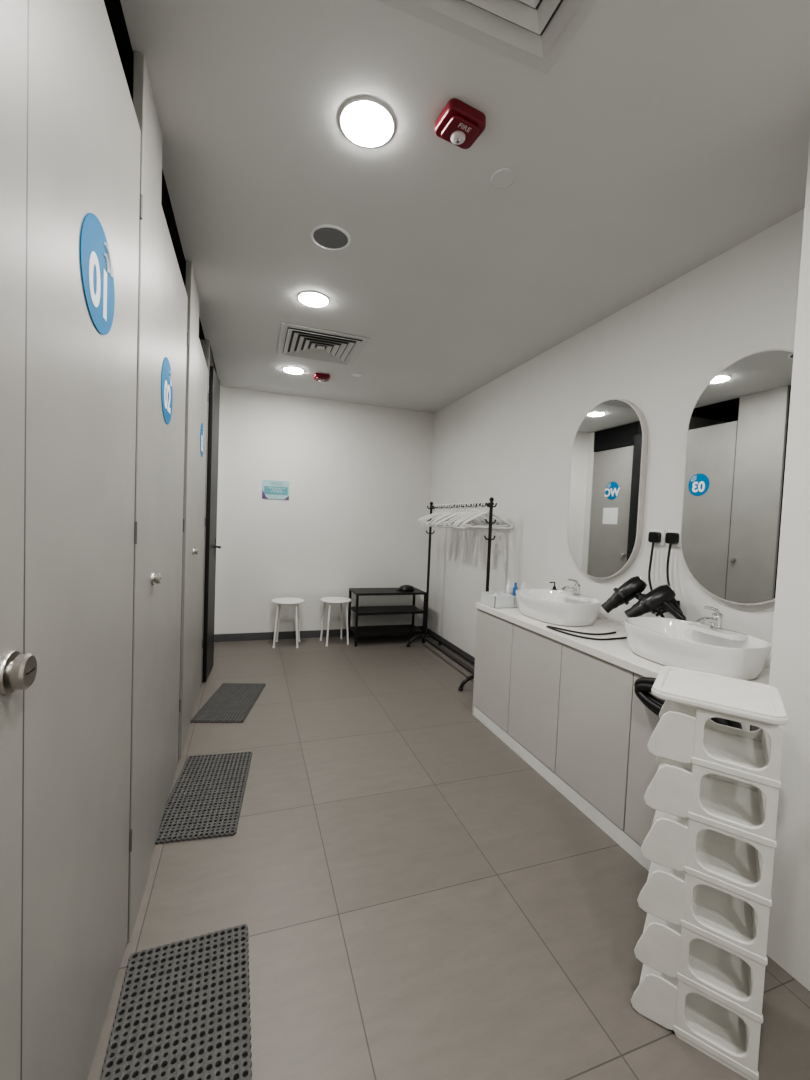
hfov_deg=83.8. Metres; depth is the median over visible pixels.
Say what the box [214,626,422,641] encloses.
baseboard
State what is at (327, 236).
ceiling speaker
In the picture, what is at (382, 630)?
shoe rack
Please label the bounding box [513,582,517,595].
bottle
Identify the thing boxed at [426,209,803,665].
wall
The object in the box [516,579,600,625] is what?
basin
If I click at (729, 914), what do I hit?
shelf
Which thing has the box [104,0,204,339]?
transom panel
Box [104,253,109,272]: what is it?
arc
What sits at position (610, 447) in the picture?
wall mirror
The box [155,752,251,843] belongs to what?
rubber floor mat
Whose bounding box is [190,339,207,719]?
leaf
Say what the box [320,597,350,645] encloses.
stool
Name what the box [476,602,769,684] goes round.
countertop
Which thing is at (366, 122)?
recessed light
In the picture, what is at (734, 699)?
shelf
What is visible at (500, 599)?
tray
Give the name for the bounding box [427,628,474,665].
baseboard
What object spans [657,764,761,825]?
shelf
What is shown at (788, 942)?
wall
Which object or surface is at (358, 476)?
wall
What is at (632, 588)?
hair dryer
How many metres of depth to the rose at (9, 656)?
0.66 m
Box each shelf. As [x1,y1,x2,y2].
[639,964,745,1052]
[643,913,749,996]
[647,861,753,940]
[651,670,787,724]
[651,810,757,883]
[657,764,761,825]
[703,728,764,767]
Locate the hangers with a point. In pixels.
(458, 519)
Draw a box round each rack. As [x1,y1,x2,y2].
[348,585,425,646]
[406,497,496,690]
[631,666,787,1079]
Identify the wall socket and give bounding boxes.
[648,529,680,546]
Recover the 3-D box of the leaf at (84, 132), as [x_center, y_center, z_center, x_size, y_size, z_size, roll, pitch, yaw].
[-0.747,0.051,1.069,0.031,2.550,0.750,2,2,-19]
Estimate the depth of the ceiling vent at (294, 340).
3.58 m
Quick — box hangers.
[418,501,512,529]
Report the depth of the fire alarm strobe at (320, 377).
4.34 m
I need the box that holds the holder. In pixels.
[613,587,679,616]
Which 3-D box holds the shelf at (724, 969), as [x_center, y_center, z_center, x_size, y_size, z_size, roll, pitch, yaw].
[0.880,1.232,1.365,0.274,0.012,0.275,4,3,35]
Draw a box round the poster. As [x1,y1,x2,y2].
[262,480,288,499]
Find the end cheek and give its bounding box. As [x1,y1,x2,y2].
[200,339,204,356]
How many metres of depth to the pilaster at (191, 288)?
2.66 m
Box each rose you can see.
[0,650,20,695]
[151,572,154,584]
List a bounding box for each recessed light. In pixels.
[283,367,303,373]
[298,291,328,306]
[339,97,394,147]
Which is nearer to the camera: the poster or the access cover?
the access cover
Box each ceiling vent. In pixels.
[277,323,369,365]
[377,0,597,73]
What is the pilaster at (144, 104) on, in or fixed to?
on the floor
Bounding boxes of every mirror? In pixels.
[567,399,647,578]
[680,349,793,604]
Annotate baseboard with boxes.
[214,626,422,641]
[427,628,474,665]
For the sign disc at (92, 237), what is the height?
0.244 m
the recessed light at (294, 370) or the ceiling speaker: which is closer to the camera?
the ceiling speaker
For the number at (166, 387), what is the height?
0.115 m
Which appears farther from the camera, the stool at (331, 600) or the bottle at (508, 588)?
the stool at (331, 600)
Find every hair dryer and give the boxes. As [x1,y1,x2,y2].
[546,542,664,639]
[624,544,686,620]
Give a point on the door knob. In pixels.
(18, 679)
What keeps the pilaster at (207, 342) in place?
on the floor
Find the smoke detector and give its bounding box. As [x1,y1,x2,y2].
[352,373,361,376]
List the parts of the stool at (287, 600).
leg, leg, seat, leg, leg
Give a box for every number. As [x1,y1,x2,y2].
[89,251,106,320]
[164,380,170,412]
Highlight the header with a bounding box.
[209,344,213,372]
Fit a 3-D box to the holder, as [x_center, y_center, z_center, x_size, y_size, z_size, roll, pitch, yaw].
[1.302,0.336,2.467,0.255,0.129,0.257,2,2,-19]
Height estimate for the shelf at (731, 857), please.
0.012 m
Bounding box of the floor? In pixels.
[87,634,809,1079]
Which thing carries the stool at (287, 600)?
on the floor
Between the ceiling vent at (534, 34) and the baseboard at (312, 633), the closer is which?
the ceiling vent at (534, 34)
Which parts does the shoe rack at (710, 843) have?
frame, frame, tier rail, tier rail, tier rail, tier rail, tier rail, tier rail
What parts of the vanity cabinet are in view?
panel, cabinet door, cabinet door, cabinet door, backsplash trim, cabinet door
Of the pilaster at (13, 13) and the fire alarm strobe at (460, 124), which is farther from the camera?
the fire alarm strobe at (460, 124)
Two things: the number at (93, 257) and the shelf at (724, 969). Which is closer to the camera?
the number at (93, 257)
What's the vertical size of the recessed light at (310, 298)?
0.013 m
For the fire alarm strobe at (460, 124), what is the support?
attached to the ceiling
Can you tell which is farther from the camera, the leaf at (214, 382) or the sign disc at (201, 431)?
the leaf at (214, 382)
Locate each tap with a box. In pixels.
[559,579,592,601]
[686,606,747,640]
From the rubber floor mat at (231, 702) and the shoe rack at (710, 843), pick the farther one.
the rubber floor mat at (231, 702)
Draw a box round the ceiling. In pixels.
[120,0,809,412]
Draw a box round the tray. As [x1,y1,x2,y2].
[481,580,525,607]
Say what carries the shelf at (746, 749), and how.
attached to the shoe rack at (710, 843)
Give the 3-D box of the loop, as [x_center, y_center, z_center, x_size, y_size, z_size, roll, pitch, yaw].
[1.054,0.635,1.707,0.084,0.164,0.434,2,2,-19]
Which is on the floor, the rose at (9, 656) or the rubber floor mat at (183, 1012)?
the rubber floor mat at (183, 1012)
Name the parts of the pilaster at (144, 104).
hinge, hinge, hinge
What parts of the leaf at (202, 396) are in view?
leaf edge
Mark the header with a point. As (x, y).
(211, 361)
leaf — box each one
[20,0,141,1079]
[149,205,187,862]
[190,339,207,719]
[202,366,219,681]
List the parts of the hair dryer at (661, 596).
handle, cord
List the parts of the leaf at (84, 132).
leaf edge, leaf edge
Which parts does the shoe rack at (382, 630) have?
leg, leg, shelf, shelf, black cap, leg, leg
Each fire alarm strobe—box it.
[313,373,329,381]
[435,98,485,148]
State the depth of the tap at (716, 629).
2.04 m
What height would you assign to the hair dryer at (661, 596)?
0.441 m
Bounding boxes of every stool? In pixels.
[272,597,303,647]
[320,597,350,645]
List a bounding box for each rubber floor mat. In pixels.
[100,924,251,1079]
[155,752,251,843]
[190,683,265,722]
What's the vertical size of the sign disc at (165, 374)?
0.270 m
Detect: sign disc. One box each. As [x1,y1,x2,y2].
[80,213,114,334]
[161,357,172,423]
[200,423,203,456]
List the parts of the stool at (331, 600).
leg, leg, seat, leg, leg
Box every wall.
[203,386,433,633]
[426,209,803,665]
[766,141,809,990]
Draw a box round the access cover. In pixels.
[490,168,516,188]
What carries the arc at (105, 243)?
attached to the sign disc at (92, 237)
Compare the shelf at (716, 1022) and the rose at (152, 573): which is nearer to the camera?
the shelf at (716, 1022)
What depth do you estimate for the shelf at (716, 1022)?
1.29 m
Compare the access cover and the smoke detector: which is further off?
the smoke detector
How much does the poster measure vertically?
0.210 m
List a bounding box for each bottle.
[506,580,510,594]
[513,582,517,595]
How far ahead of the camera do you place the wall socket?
2.49 m
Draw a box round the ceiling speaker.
[310,224,350,249]
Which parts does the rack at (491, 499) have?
rail, rail, rail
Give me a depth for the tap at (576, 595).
2.92 m
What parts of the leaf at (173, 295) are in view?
leaf edge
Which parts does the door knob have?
lock knob, lock knob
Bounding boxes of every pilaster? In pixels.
[0,0,27,1079]
[127,51,162,942]
[178,261,199,758]
[200,340,209,685]
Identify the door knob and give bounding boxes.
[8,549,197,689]
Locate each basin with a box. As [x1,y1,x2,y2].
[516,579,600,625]
[624,606,771,679]
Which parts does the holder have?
wall plate, arm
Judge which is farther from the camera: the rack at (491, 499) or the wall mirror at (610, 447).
the rack at (491, 499)
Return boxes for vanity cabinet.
[472,602,769,870]
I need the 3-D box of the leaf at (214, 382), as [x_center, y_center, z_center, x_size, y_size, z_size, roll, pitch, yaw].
[-1.687,-0.125,3.938,0.030,2.610,0.430,2,2,-16]
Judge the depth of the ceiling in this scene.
1.77 m
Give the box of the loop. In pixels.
[634,677,741,728]
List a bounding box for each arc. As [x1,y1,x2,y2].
[104,242,112,276]
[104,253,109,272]
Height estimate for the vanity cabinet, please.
0.855 m
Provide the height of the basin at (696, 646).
0.248 m
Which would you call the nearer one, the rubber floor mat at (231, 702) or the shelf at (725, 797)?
the shelf at (725, 797)
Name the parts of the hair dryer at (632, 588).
handle, cord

